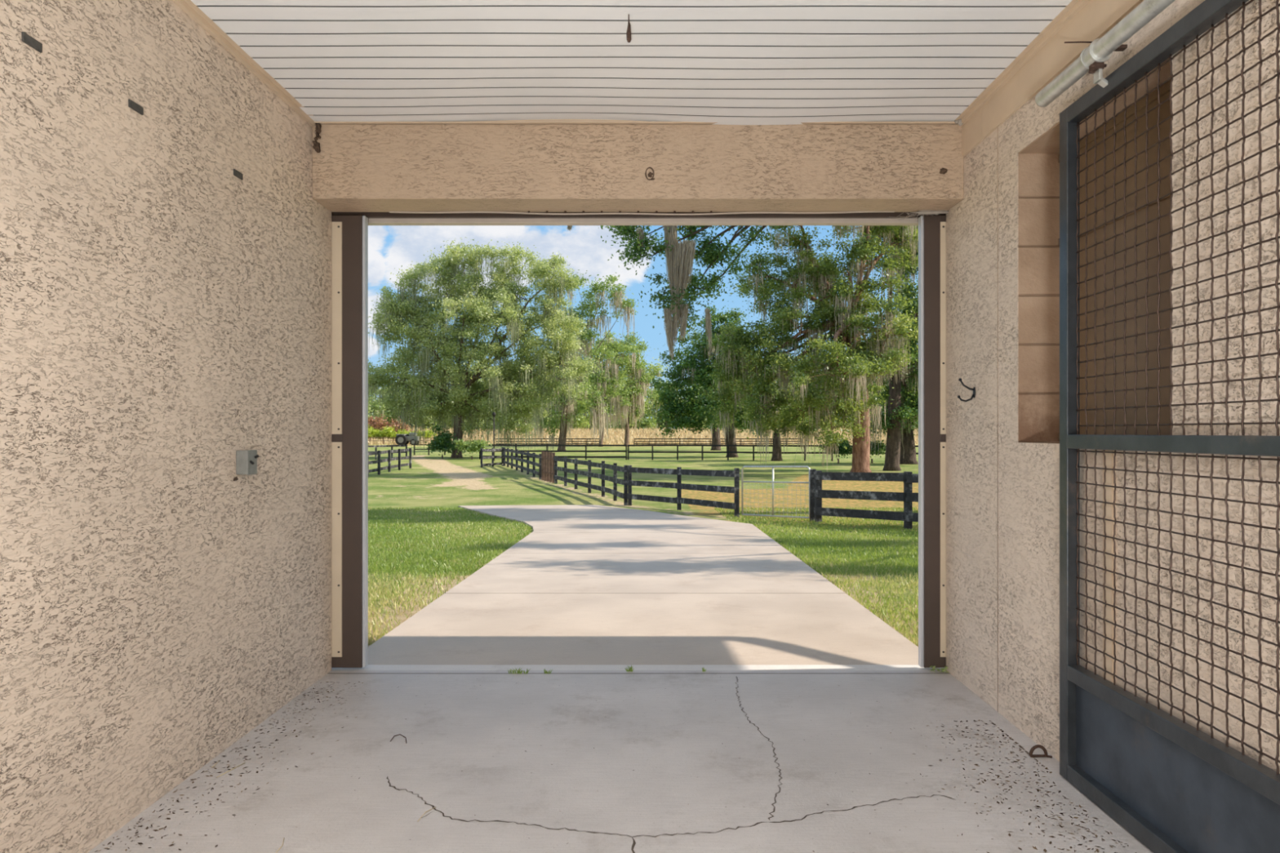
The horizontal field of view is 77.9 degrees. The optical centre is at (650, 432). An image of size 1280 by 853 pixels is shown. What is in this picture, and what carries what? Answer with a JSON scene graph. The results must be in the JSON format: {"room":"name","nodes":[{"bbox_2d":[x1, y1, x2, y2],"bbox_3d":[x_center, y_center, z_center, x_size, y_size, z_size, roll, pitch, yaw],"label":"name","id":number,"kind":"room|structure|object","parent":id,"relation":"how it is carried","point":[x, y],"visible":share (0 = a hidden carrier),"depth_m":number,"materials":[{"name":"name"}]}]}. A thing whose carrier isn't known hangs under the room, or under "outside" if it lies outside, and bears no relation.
{"room":"farm building","nodes":[
{"label":"farm building","id":0,"kind":"room"},
{"bbox_2d":[0,0,331,852],"bbox_3d":[-2.010,-0.212,-2.140,0.220,3.265,13.720,0,0,0],"label":"wall","id":1,"kind":"structure","parent":0,"point":[166,313],"depth_m":2.99,"materials":[{"name":"paint"}]},
{"bbox_2d":[21,31,42,53],"bbox_3d":[-1.897,-1.196,2.430,0.007,0.028,0.075,0,0,0],"label":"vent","id":2,"kind":"object","parent":1,"relation":"attached to","point":[27,39],"visible":1,"depth_m":2.42,"materials":[{"name":"metal"}]},
{"bbox_2d":[128,99,143,115],"bbox_3d":[-1.897,-1.198,2.921,0.007,0.028,0.078,0,0,0],"label":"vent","id":3,"kind":"object","parent":1,"relation":"attached to","point":[131,104],"visible":1,"depth_m":2.92,"materials":[{"name":"metal"}]},
{"bbox_2d":[233,168,243,180],"bbox_3d":[-1.897,-1.186,3.645,0.007,0.028,0.073,0,0,0],"label":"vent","id":4,"kind":"object","parent":1,"relation":"attached to","point":[236,173],"visible":1,"depth_m":3.64,"materials":[{"name":"metal"}]},
{"bbox_2d":[172,0,315,126],"bbox_3d":[-1.877,-1.730,-2.275,0.045,0.030,13.450,0,0,0],"label":"trim","id":5,"kind":"structure","parent":1,"relation":"attached to","point":[188,6],"depth_m":3.62,"materials":[{"name":"wood"}]},
{"bbox_2d":[233,449,259,481],"bbox_3d":[-1.862,0.154,3.655,0.075,0.142,0.114,0,0,0],"label":"switch box","id":6,"kind":"object","parent":1,"relation":"attached to","point":[246,460],"visible":1,"depth_m":3.63,"materials":[{"name":"metal"}]},
{"bbox_2d":[312,123,321,152],"bbox_3d":[-1.863,-1.649,4.426,0.047,0.170,0.061,0,0,-30],"label":"nest","id":7,"kind":"object","parent":1,"relation":"attached to","point":[317,145],"visible":1,"depth_m":4.42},
{"bbox_2d":[87,670,1153,852],"bbox_3d":[-0.054,1.570,-2.140,4.132,0.301,13.720,0,0,0],"label":"floor","id":8,"kind":"structure","parent":0,"point":[683,756],"depth_m":3.34,"materials":[{"name":"concrete"}]},
{"bbox_2d":[216,762,244,777],"bbox_3d":[-1.760,1.417,3.325,0.005,0.004,0.148,0,0,17],"label":"straw","id":9,"kind":"object","parent":8,"relation":"on","point":[244,762],"visible":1,"depth_m":3.31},
{"bbox_2d":[94,681,399,852],"bbox_3d":[-1.635,1.417,3.395,0.501,0.003,2.210,0,0,0],"label":"leaf litter","id":10,"kind":"object","parent":8,"relation":"on","point":[177,801],"visible":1,"depth_m":3.27,"materials":[{"name":"plant"}]},
{"bbox_2d":[390,733,406,742],"bbox_3d":[-1.150,1.413,3.655,0.094,0.014,0.064,0,0,14],"label":"twig","id":11,"kind":"object","parent":8,"relation":"on","point":[398,734],"visible":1,"depth_m":3.67,"materials":[{"name":"wood"}]},
{"bbox_2d":[543,668,552,673],"bbox_3d":[-0.601,1.407,4.660,0.054,0.027,0.026,0,0,6],"label":"tuft","id":12,"kind":"object","parent":8,"relation":"on","point":[544,670],"visible":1,"depth_m":4.66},
{"bbox_2d":[624,664,633,671],"bbox_3d":[-0.122,1.403,4.696,0.048,0.034,0.044,0,0,-36],"label":"tuft","id":13,"kind":"object","parent":8,"relation":"on","point":[631,667],"visible":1,"depth_m":4.70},
{"bbox_2d":[199,675,1103,852],"bbox_3d":[-0.085,1.418,3.453,3.376,0.002,2.303,0,0,0],"label":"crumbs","id":14,"kind":"object","parent":8,"relation":"on","point":[418,676],"visible":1,"depth_m":3.32,"materials":[{"name":"grey concrete"}]},
{"bbox_2d":[929,665,948,672],"bbox_3d":[1.698,1.397,4.666,0.117,0.040,0.060,0,0,0],"label":"weed","id":15,"kind":"object","parent":8,"relation":"on","point":[943,669],"visible":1,"depth_m":4.67,"materials":[{"name":"green plant"}]},
{"bbox_2d":[866,720,1136,852],"bbox_3d":[1.285,1.417,3.052,0.795,0.003,1.710,0,0,0],"label":"leaf litter","id":16,"kind":"object","parent":8,"relation":"on","point":[1037,789],"visible":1,"depth_m":3.13,"materials":[{"name":"plant"}]},
{"bbox_2d":[1029,744,1052,758],"bbox_3d":[1.703,1.393,3.456,0.098,0.055,0.022,0,0,0],"label":"ring","id":17,"kind":"object","parent":8,"relation":"on","point":[1033,748],"visible":1,"depth_m":3.46,"materials":[{"name":"metal"}]},
{"bbox_2d":[190,0,1072,124],"bbox_3d":[-0.069,-1.741,-2.289,3.662,0.031,13.483,0,0,0],"label":"ceiling","id":18,"kind":"structure","parent":0,"point":[915,113],"depth_m":3.60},
{"bbox_2d":[626,13,631,42],"bbox_3d":[-0.089,-1.690,3.300,0.019,0.130,0.019,0,0,-22],"label":"bolt","id":19,"kind":"object","parent":18,"relation":"hanging from","point":[628,29],"visible":1,"depth_m":3.29,"materials":[{"name":"metal"}]},
{"bbox_2d":[954,119,963,126],"bbox_3d":[1.722,-1.725,4.416,0.033,0.046,0.048,0,0,-38],"label":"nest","id":20,"kind":"object","parent":18,"relation":"attached to","point":[958,122],"visible":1,"depth_m":4.41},
{"bbox_2d":[331,664,941,670],"bbox_3d":[-0.069,1.571,4.780,4.462,0.298,0.120,0,0,0],"label":"threshold","id":21,"kind":"object","parent":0,"point":[370,667],"visible":0.07,"depth_m":4.77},
{"bbox_2d":[312,124,964,212],"bbox_3d":[-0.069,-1.577,4.585,3.662,0.535,0.270,0,0,0],"label":"beam","id":22,"kind":"structure","parent":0,"point":[357,167],"depth_m":4.45,"materials":[{"name":"paint"}]},
{"bbox_2d":[314,119,955,124],"bbox_3d":[-0.074,-1.757,4.438,3.612,0.056,0.025,0,0,0],"label":"trim","id":23,"kind":"structure","parent":22,"relation":"attached to","point":[542,121],"depth_m":4.43,"materials":[{"name":"wood"}]},
{"bbox_2d":[331,212,946,225],"bbox_3d":[0.000,-1.359,4.850,7.600,0.163,0.100,0,0,0],"label":"door track","id":24,"kind":"object","parent":22,"relation":"attached to","point":[374,218],"visible":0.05,"depth_m":4.84,"materials":[{"name":"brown metal"}]},
{"bbox_2d":[331,215,368,667],"bbox_3d":[-2.729,0.057,4.757,2.042,2.703,0.066,0,0,0],"label":"sliding door","id":25,"kind":"structure","parent":24,"relation":"hanging from","point":[349,233],"depth_m":4.73,"materials":[{"name":"brown metal"}]},
{"bbox_2d":[918,215,946,667],"bbox_3d":[2.660,0.057,4.757,2.080,2.703,0.066,0,0,0],"label":"sliding door","id":26,"kind":"structure","parent":24,"relation":"hanging from","point":[931,228],"depth_m":4.73,"materials":[{"name":"brown metal"}]},
{"bbox_2d":[389,210,894,215],"bbox_3d":[-0.050,-1.301,4.698,3.000,0.023,0.026,0,0,0],"label":"strip","id":27,"kind":"object","parent":22,"relation":"attached to","point":[528,211],"visible":1,"depth_m":4.70,"materials":[{"name":"metal"}]},
{"bbox_2d":[644,167,654,180],"bbox_3d":[-0.003,-1.451,4.449,0.055,0.076,0.009,0,0,0],"label":"hook","id":28,"kind":"object","parent":22,"relation":"attached to","point":[650,174],"visible":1,"depth_m":4.45,"materials":[{"name":"metal"}]},
{"bbox_2d":[891,209,948,220],"bbox_3d":[1.602,-1.290,4.692,0.367,0.055,0.053,0,0,0],"label":"cobweb","id":29,"kind":"object","parent":22,"relation":"attached to","point":[919,212],"visible":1,"depth_m":4.68,"materials":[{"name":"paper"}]},
{"bbox_2d":[939,167,947,174],"bbox_3d":[1.647,-1.466,4.451,0.047,0.038,0.023,0,0,0],"label":"nest","id":30,"kind":"object","parent":22,"relation":"attached to","point":[943,171],"visible":1,"depth_m":4.44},
{"bbox_2d":[946,0,1279,773],"bbox_3d":[1.862,-0.212,-2.140,0.200,3.265,13.720,0,0,0],"label":"wall","id":31,"kind":"structure","parent":0,"point":[1028,473],"depth_m":2.91,"materials":[{"name":"paint"}]},
{"bbox_2d":[957,377,975,401],"bbox_3d":[1.716,-0.227,4.300,0.097,0.129,0.026,0,0,0],"label":"coat hook","id":32,"kind":"object","parent":31,"relation":"attached to","point":[973,389],"visible":1,"depth_m":4.29,"materials":[{"name":"black metal"}]},
{"bbox_2d":[997,127,998,711],"bbox_3d":[1.761,-0.062,4.017,0.001,2.965,0.004,0,0,0],"label":"trim","id":33,"kind":"structure","parent":31,"relation":"attached to","point":[997,127],"depth_m":4.01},
{"bbox_2d":[955,0,1090,126],"bbox_3d":[1.726,-1.730,-2.275,0.048,0.030,13.450,0,0,0],"label":"trim","id":34,"kind":"structure","parent":31,"relation":"attached to","point":[1070,11],"depth_m":3.64,"materials":[{"name":"wood"}]},
{"bbox_2d":[961,0,1142,157],"bbox_3d":[1.756,-1.645,-2.275,0.012,0.200,13.450,0,0,0],"label":"wooden beam","id":35,"kind":"structure","parent":31,"relation":"attached to","point":[1096,18],"depth_m":3.51,"materials":[{"name":"wood"}]},
{"bbox_2d":[1064,41,1092,43],"bbox_3d":[1.683,-1.502,3.054,0.166,0.010,0.007,0,0,3],"label":"stub","id":36,"kind":"object","parent":31,"relation":"attached to","point":[1064,42],"visible":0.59,"depth_m":3.06,"materials":[{"name":"metal"}]},
{"bbox_2d":[1017,0,1175,444],"bbox_3d":[1.799,-0.673,1.625,0.376,1.547,4.450,0,0,0],"label":"window","id":37,"kind":"structure","parent":31,"relation":"in","point":[1038,162],"depth_m":3.39,"materials":[{"name":"wood"}]},
{"bbox_2d":[1080,91,1170,433],"bbox_3d":[1.974,-0.645,3.240,0.025,1.490,1.220,0,0,0],"label":"shutter","id":38,"kind":"object","parent":37,"relation":"attached to","point":[1165,113],"depth_m":3.25,"materials":[{"name":"wood"}]},
{"bbox_2d":[1102,449,1115,683],"bbox_3d":[1.755,0.740,3.030,0.014,1.360,0.060,0,0,0],"label":"trim","id":39,"kind":"structure","parent":31,"relation":"attached to","point":[1109,627],"depth_m":3.02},
{"bbox_2d":[1059,0,1279,852],"bbox_3d":[1.698,0.029,2.087,0.087,2.769,2.374,0,0,0],"label":"gate","id":40,"kind":"object","parent":31,"relation":"attached to","point":[1174,786],"visible":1,"depth_m":2.69,"materials":[{"name":"metal"}]},
{"bbox_3d":[-0.069,1.420,4.659,3.662,0.001,0.008,0,0,0],"label":"joint","id":41,"kind":"object","parent":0,"visible":0},
{"bbox_2d":[507,666,530,673],"bbox_3d":[-0.772,1.403,4.658,0.138,0.034,0.038,0,0,0],"label":"tuft","id":42,"kind":"object","parent":41,"relation":"in","point":[513,670],"visible":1,"depth_m":4.66,"materials":[{"name":"plant"}]},
{"label":"outside","id":43,"kind":"structure","parent":0,"visible":0},
{"bbox_2d":[368,504,918,664],"bbox_3d":[-0.610,1.823,13.940,6.174,0.793,18.791,0,0,-11],"label":"driveway","id":44,"kind":"structure","parent":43,"point":[589,584],"depth_m":6.83,"materials":[{"name":"concrete"}]},
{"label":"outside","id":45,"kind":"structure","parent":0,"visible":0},
{"bbox_2d":[368,430,918,646],"bbox_3d":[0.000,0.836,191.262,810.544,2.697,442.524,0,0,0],"label":"ground","id":46,"kind":"structure","parent":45,"point":[433,481],"depth_m":31.31,"materials":[{"name":"plant"}]},
{"bbox_2d":[368,415,377,430],"bbox_3d":[-50.651,-0.630,141.793,5.782,5.327,6.376,0,0,0],"label":"shrub","id":47,"kind":"object","parent":46,"relation":"on","point":[370,421],"visible":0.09,"depth_m":141.80,"materials":[{"name":"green plant"}]},
{"bbox_2d":[368,389,379,418],"bbox_3d":[-73.424,-7.358,190.421,15.770,17.913,15.428,0,0,0],"label":"tree","id":48,"kind":"object","parent":46,"relation":"on","point":[369,408],"visible":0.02,"depth_m":193.80,"materials":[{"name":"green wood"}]},
{"bbox_2d":[368,423,382,441],"bbox_3d":[-49.279,0.286,137.473,6.084,3.394,4.980,0,0,0],"label":"shrub","id":49,"kind":"object","parent":46,"relation":"on","point":[371,431],"visible":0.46,"depth_m":136.92,"materials":[{"name":"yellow plant"}]},
{"bbox_2d":[368,389,389,420],"bbox_3d":[-75.951,-5.807,209.083,16.306,15.306,14.567,0,0,0],"label":"tree","id":50,"kind":"object","parent":46,"relation":"on","point":[375,406],"visible":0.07,"depth_m":208.57,"materials":[{"name":"green plant"}]},
{"bbox_2d":[368,415,396,431],"bbox_3d":[-47.907,-0.783,141.127,5.761,4.854,5.617,0,0,0],"label":"shrub","id":51,"kind":"object","parent":46,"relation":"on","point":[380,424],"visible":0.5,"depth_m":140.44,"materials":[{"name":"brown plant"}]},
{"bbox_2d":[368,425,401,440],"bbox_3d":[-45.816,0.211,137.293,5.489,3.260,4.659,0,0,0],"label":"shrub","id":52,"kind":"object","parent":46,"relation":"on","point":[388,433],"visible":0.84,"depth_m":136.55,"materials":[{"name":"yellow plant"}]},
{"bbox_2d":[368,444,407,459],"bbox_3d":[-20.404,1.594,60.952,0.283,1.225,3.717,0,0,42],"label":"fence","id":53,"kind":"object","parent":46,"relation":"on","point":[375,446],"visible":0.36,"depth_m":60.98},
{"bbox_2d":[368,448,411,477],"bbox_3d":[-13.620,1.563,40.014,0.327,1.287,12.380,0,0,-4],"label":"fence","id":54,"kind":"object","parent":46,"relation":"on","point":[399,458],"visible":0.42,"depth_m":41.98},
{"bbox_2d":[368,384,411,428],"bbox_3d":[-74.291,-6.885,223.678,19.784,15.685,19.043,0,0,0],"label":"tree","id":55,"kind":"object","parent":46,"relation":"on","point":[384,393],"visible":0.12,"depth_m":220.73,"materials":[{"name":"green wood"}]},
{"bbox_2d":[368,437,432,444],"bbox_3d":[-41.872,1.432,127.438,14.989,1.249,0.148,0,0,0],"label":"fence","id":56,"kind":"object","parent":46,"relation":"on","point":[368,437],"visible":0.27,"depth_m":127.37,"materials":[{"name":"wood"}]},
{"bbox_2d":[386,417,414,434],"bbox_3d":[-44.631,-0.827,141.331,6.047,5.022,5.827,0,0,0],"label":"shrub","id":57,"kind":"object","parent":46,"relation":"on","point":[395,424],"visible":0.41,"depth_m":140.56,"materials":[{"name":"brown plant"}]},
{"bbox_2d":[393,426,413,436],"bbox_3d":[-42.709,0.399,137.996,4.831,2.890,5.428,0,0,0],"label":"shrub","id":58,"kind":"object","parent":46,"relation":"on","point":[405,432],"visible":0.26,"depth_m":137.09,"materials":[{"name":"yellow plant"}]},
{"bbox_2d":[377,375,435,429],"bbox_3d":[-68.705,-6.788,223.654,20.080,20.733,17.686,0,0,0],"label":"tree","id":59,"kind":"object","parent":46,"relation":"on","point":[390,415],"visible":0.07,"depth_m":221.89,"materials":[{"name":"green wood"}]},
{"bbox_2d":[395,432,419,445],"bbox_3d":[-38.181,1.078,124.662,3.350,2.000,2.080,0,0,0],"label":"tractor","id":60,"kind":"object","parent":46,"relation":"on","point":[401,439],"visible":0.84,"depth_m":123.85,"materials":[{"name":"metal"}]},
{"bbox_2d":[413,427,437,439],"bbox_3d":[-39.093,0.587,137.404,5.633,2.775,3.816,0,0,0],"label":"shrub","id":61,"kind":"object","parent":46,"relation":"on","point":[427,433],"visible":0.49,"depth_m":136.99,"materials":[{"name":"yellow plant"}]},
{"bbox_2d":[408,386,450,428],"bbox_3d":[-62.234,-6.787,227.040,20.108,16.586,17.255,0,0,0],"label":"tree","id":62,"kind":"object","parent":46,"relation":"on","point":[429,424],"visible":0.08,"depth_m":223.77,"materials":[{"name":"green plant"}]},
{"bbox_2d":[413,443,445,454],"bbox_3d":[-20.763,1.644,74.462,2.969,1.125,0.138,0,0,0],"label":"fence","id":63,"kind":"object","parent":46,"relation":"on","point":[415,445],"visible":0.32,"depth_m":74.39,"materials":[{"name":"wood"}]},
{"bbox_2d":[424,423,458,458],"bbox_3d":[-16.633,0.765,63.335,3.065,2.982,2.380,0,0,0],"label":"bush","id":64,"kind":"object","parent":46,"relation":"on","point":[442,441],"visible":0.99,"depth_m":63.07,"materials":[{"name":"green plant"}]},
{"bbox_2d":[368,506,532,645],"bbox_3d":[-5.623,1.762,15.290,8.028,0.710,21.292,0,0,-33],"label":"grass","id":65,"kind":"structure","parent":46,"relation":"on","point":[468,551],"depth_m":11.40,"materials":[{"name":"plant"}]},
{"bbox_2d":[427,361,481,430],"bbox_3d":[-50.931,-8.889,203.855,17.266,21.081,15.288,0,0,0],"label":"tree","id":66,"kind":"object","parent":46,"relation":"on","point":[450,425],"visible":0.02,"depth_m":200.09,"materials":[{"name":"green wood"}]},
{"bbox_2d":[453,435,492,459],"bbox_3d":[-13.780,1.248,61.550,3.282,2.018,2.607,0,0,0],"label":"round bush","id":67,"kind":"object","parent":46,"relation":"on","point":[472,446],"visible":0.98,"depth_m":60.99,"materials":[{"name":"green plant"}]},
{"bbox_2d":[448,377,518,429],"bbox_3d":[-40.289,-6.329,186.690,18.959,15.866,17.810,0,0,0],"label":"tree","id":68,"kind":"object","parent":46,"relation":"on","point":[478,380],"visible":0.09,"depth_m":184.61,"materials":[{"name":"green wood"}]},
{"bbox_2d":[368,237,603,457],"bbox_3d":[-13.773,-6.677,65.102,20.784,18.928,10.748,0,0,15],"label":"oak tree","id":69,"kind":"object","parent":46,"relation":"on","point":[481,313],"visible":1,"depth_m":64.11,"materials":[{"name":"green plant"}]},
{"bbox_2d":[480,447,503,467],"bbox_3d":[-9.705,1.581,48.641,0.165,1.250,2.751,0,0,18],"label":"fence","id":70,"kind":"object","parent":46,"relation":"on","point":[492,457],"visible":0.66,"depth_m":48.66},
{"bbox_2d":[489,412,495,461],"bbox_3d":[-11.517,0.323,57.926,0.435,3.568,0.266,0,0,0],"label":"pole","id":71,"kind":"object","parent":46,"relation":"on","point":[493,413],"visible":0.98,"depth_m":57.89,"materials":[{"name":"metal"}]},
{"bbox_2d":[480,365,524,430],"bbox_3d":[-39.620,-6.928,209.828,19.528,23.661,16.329,0,0,0],"label":"tree","id":72,"kind":"object","parent":46,"relation":"on","point":[493,366],"visible":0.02,"depth_m":207.23,"materials":[{"name":"green plant"}]},
{"bbox_2d":[502,447,541,479],"bbox_3d":[-7.050,1.585,42.806,0.221,1.243,14.932,0,0,-17],"label":"fence","id":73,"kind":"object","parent":46,"relation":"on","point":[534,455],"visible":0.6,"depth_m":41.04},
{"bbox_2d":[510,364,548,429],"bbox_3d":[-33.712,-9.278,212.517,16.786,22.219,18.591,0,0,0],"label":"tree","id":74,"kind":"object","parent":46,"relation":"on","point":[534,364],"visible":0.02,"depth_m":208.12,"materials":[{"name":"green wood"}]},
{"bbox_2d":[495,438,599,444],"bbox_3d":[-15.402,1.584,120.526,16.304,1.245,0.138,0,0,0],"label":"fence","id":75,"kind":"object","parent":46,"relation":"on","point":[571,441],"visible":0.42,"depth_m":120.45,"materials":[{"name":"wood"}]},
{"bbox_2d":[541,451,555,483],"bbox_3d":[-4.439,1.496,34.283,0.138,1.280,2.630,0,0,-20],"label":"gate","id":76,"kind":"object","parent":46,"relation":"on","point":[547,458],"visible":0.89,"depth_m":34.18,"materials":[{"name":"wood"}]},
{"bbox_2d":[542,377,559,428],"bbox_3d":[-30.936,-8.355,230.910,20.199,24.425,20.183,0,0,0],"label":"tree","id":77,"kind":"object","parent":46,"relation":"on","point":[555,377],"visible":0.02,"depth_m":229.63,"materials":[{"name":"plant"}]},
{"bbox_2d":[479,444,626,459],"bbox_3d":[-7.644,1.582,61.910,11.744,1.250,0.350,0,0,5],"label":"fence","id":78,"kind":"object","parent":46,"relation":"on","point":[504,445],"visible":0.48,"depth_m":61.76,"materials":[{"name":"wood"}]},
{"bbox_2d":[538,353,595,429],"bbox_3d":[-19.531,-8.860,187.065,21.164,20.525,16.374,0,0,0],"label":"tree","id":79,"kind":"object","parent":46,"relation":"on","point":[578,419],"visible":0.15,"depth_m":186.10,"materials":[{"name":"green plant"}]},
{"bbox_2d":[519,269,639,450],"bbox_3d":[-8.249,-7.954,90.969,14.242,21.529,7.716,0,0,0],"label":"oak tree","id":80,"kind":"object","parent":46,"relation":"on","point":[597,411],"visible":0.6,"depth_m":90.01,"materials":[{"name":"green plant"}]},
{"bbox_2d":[553,455,627,505],"bbox_3d":[-2.240,1.582,27.987,0.327,1.249,10.400,0,0,-18],"label":"fence","id":81,"kind":"object","parent":46,"relation":"on","point":[614,467],"visible":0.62,"depth_m":26.89,"materials":[{"name":"wood"}]},
{"bbox_2d":[573,362,622,430],"bbox_3d":[-15.950,-8.026,218.786,21.196,25.496,15.761,0,0,0],"label":"tree","id":82,"kind":"object","parent":46,"relation":"on","point":[585,412],"visible":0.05,"depth_m":215.88,"materials":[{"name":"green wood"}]},
{"bbox_2d":[577,331,643,444],"bbox_3d":[-6.268,-6.363,115.881,10.485,17.238,9.061,0,0,0],"label":"oak tree","id":83,"kind":"object","parent":46,"relation":"on","point":[604,384],"visible":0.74,"depth_m":114.54,"materials":[{"name":"green plant"}]},
{"bbox_2d":[605,362,644,429],"bbox_3d":[-8.557,-10.340,233.106,21.993,23.350,19.245,0,0,0],"label":"tree","id":84,"kind":"object","parent":46,"relation":"on","point":[640,362],"visible":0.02,"depth_m":232.03,"materials":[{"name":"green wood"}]},
{"bbox_2d":[609,327,655,446],"bbox_3d":[-2.899,-6.745,118.650,8.109,18.004,7.696,0,0,0],"label":"oak tree","id":85,"kind":"object","parent":46,"relation":"on","point":[638,399],"visible":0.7,"depth_m":118.09,"materials":[{"name":"green plant"}]},
{"bbox_2d":[368,426,918,444],"bbox_3d":[-7.154,0.279,153.999,203.028,3.582,56.259,0,0,0],"label":"grass","id":86,"kind":"structure","parent":46,"relation":"on","point":[619,438],"depth_m":141.34,"materials":[{"name":"plant"}]},
{"bbox_2d":[611,357,675,430],"bbox_3d":[-2.429,-7.031,197.270,18.396,23.991,15.693,0,0,0],"label":"tree","id":87,"kind":"object","parent":46,"relation":"on","point":[646,423],"visible":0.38,"depth_m":196.37,"materials":[{"name":"green plant"}]},
{"bbox_2d":[647,377,684,429],"bbox_3d":[4.215,-7.413,224.453,15.809,16.610,15.344,0,0,0],"label":"tree","id":88,"kind":"object","parent":46,"relation":"on","point":[658,421],"visible":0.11,"depth_m":222.68,"materials":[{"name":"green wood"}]},
{"bbox_2d":[566,225,791,360],"bbox_3d":[6.936,-4.387,19.885,18.072,13.196,5.894,0,0,0],"label":"oak tree","id":89,"kind":"object","parent":46,"relation":"on","point":[680,256],"visible":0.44,"depth_m":19.94,"materials":[{"name":"green plant"}]},
{"bbox_2d":[626,465,739,517],"bbox_3d":[0.852,1.527,20.930,0.476,1.349,5.165,0,0,-32],"label":"fence","id":90,"kind":"object","parent":46,"relation":"on","point":[678,472],"visible":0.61,"depth_m":20.91,"materials":[{"name":"wood"}]},
{"bbox_2d":[672,387,711,430],"bbox_3d":[10.599,-3.920,206.089,15.066,18.024,14.374,0,0,0],"label":"tree","id":91,"kind":"object","parent":46,"relation":"on","point":[687,388],"visible":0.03,"depth_m":204.39,"materials":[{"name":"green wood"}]},
{"bbox_2d":[678,370,737,450],"bbox_3d":[6.648,-2.743,89.667,9.558,9.999,8.730,0,0,0],"label":"oak tree","id":92,"kind":"object","parent":46,"relation":"on","point":[715,441],"visible":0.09,"depth_m":90.23,"materials":[{"name":"green plant"}]},
{"bbox_2d":[645,302,775,457],"bbox_3d":[5.294,-4.324,66.607,11.683,13.161,9.038,0,0,0],"label":"oak tree","id":93,"kind":"object","parent":46,"relation":"on","point":[694,405],"visible":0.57,"depth_m":66.53,"materials":[{"name":"green plant"}]},
{"bbox_2d":[634,438,801,444],"bbox_3d":[10.288,1.583,120.526,25.557,1.247,0.138,0,0,0],"label":"fence","id":94,"kind":"object","parent":46,"relation":"on","point":[649,441],"visible":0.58,"depth_m":120.45,"materials":[{"name":"wood"}]},
{"bbox_2d":[627,444,918,461],"bbox_3d":[9.986,1.580,59.393,23.848,1.252,1.192,0,0,12],"label":"fence","id":95,"kind":"object","parent":46,"relation":"on","point":[628,446],"visible":0.41,"depth_m":60.65,"materials":[{"name":"wood"}]},
{"bbox_2d":[727,380,821,461],"bbox_3d":[9.449,-1.008,59.433,7.504,6.528,5.180,0,0,-21],"label":"oak tree","id":96,"kind":"object","parent":46,"relation":"on","point":[776,451],"visible":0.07,"depth_m":59.31,"materials":[{"name":"green plant"}]},
{"bbox_2d":[771,369,818,427],"bbox_3d":[35.146,-7.130,199.856,15.713,21.000,15.912,0,0,0],"label":"tree","id":97,"kind":"object","parent":46,"relation":"on","point":[792,370],"visible":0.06,"depth_m":198.15,"materials":[{"name":"green plant"}]},
{"bbox_2d":[701,225,918,472],"bbox_3d":[8.358,-5.739,39.722,12.239,15.992,10.793,0,0,10],"label":"oak tree","id":98,"kind":"object","parent":46,"relation":"on","point":[846,326],"visible":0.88,"depth_m":39.29,"materials":[{"name":"green plant"}]},
{"bbox_2d":[809,469,816,520],"bbox_3d":[3.565,1.422,17.387,0.120,1.220,0.120,0,0,0],"label":"gate post","id":99,"kind":"object","parent":46,"relation":"on","point":[812,481],"visible":0.51,"depth_m":17.33,"materials":[{"name":"wood"}]},
{"bbox_2d":[741,466,810,518],"bbox_3d":[2.821,1.345,17.938,1.785,1.207,0.044,0,0,39],"label":"gate","id":100,"kind":"object","parent":99,"relation":"attached to","point":[772,467],"visible":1,"depth_m":17.96,"materials":[{"name":"metal"}]},
{"bbox_2d":[795,365,835,426],"bbox_3d":[43.893,-9.763,218.851,15.834,21.833,15.722,0,0,0],"label":"tree","id":101,"kind":"object","parent":46,"relation":"on","point":[795,366],"visible":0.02,"depth_m":218.64,"materials":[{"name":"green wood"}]},
{"bbox_2d":[714,506,918,646],"bbox_3d":[7.064,1.762,13.490,10.684,0.710,17.073,0,0,0],"label":"grass","id":102,"kind":"structure","parent":46,"relation":"on","point":[851,566],"depth_m":11.22,"materials":[{"name":"plant"}]},
{"bbox_2d":[816,434,852,463],"bbox_3d":[12.977,1.204,54.907,2.840,2.105,2.585,0,0,30],"label":"round bush","id":103,"kind":"object","parent":46,"relation":"on","point":[842,451],"visible":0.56,"depth_m":54.53,"materials":[{"name":"green plant"}]},
{"bbox_2d":[826,373,852,430],"bbox_3d":[53.215,-8.272,228.423,19.435,25.074,17.715,0,0,0],"label":"tree","id":104,"kind":"object","parent":46,"relation":"on","point":[837,423],"visible":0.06,"depth_m":224.81,"materials":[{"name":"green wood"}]},
{"bbox_2d":[813,470,918,529],"bbox_3d":[5.620,1.312,14.323,0.182,1.411,6.910,0,0,-37],"label":"fence","id":105,"kind":"object","parent":46,"relation":"on","point":[908,496],"visible":0.33,"depth_m":15.83,"materials":[{"name":"wood"}]},
{"bbox_2d":[848,436,885,462],"bbox_3d":[15.182,1.208,54.855,3.000,2.096,2.495,0,0,0],"label":"round bush","id":106,"kind":"object","parent":46,"relation":"on","point":[879,447],"visible":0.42,"depth_m":54.40,"materials":[{"name":"green plant"}]},
{"bbox_2d":[831,368,918,464],"bbox_3d":[17.132,-2.008,52.739,10.926,8.528,7.252,0,0,-11],"label":"oak tree","id":107,"kind":"object","parent":46,"relation":"on","point":[908,450],"visible":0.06,"depth_m":52.97,"materials":[{"name":"green plant"}]},
{"bbox_2d":[858,226,918,471],"bbox_3d":[14.819,-6.075,44.804,6.385,16.663,6.262,0,0,-33],"label":"oak tree","id":108,"kind":"object","parent":46,"relation":"on","point":[895,411],"visible":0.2,"depth_m":44.08,"materials":[{"name":"green plant"}]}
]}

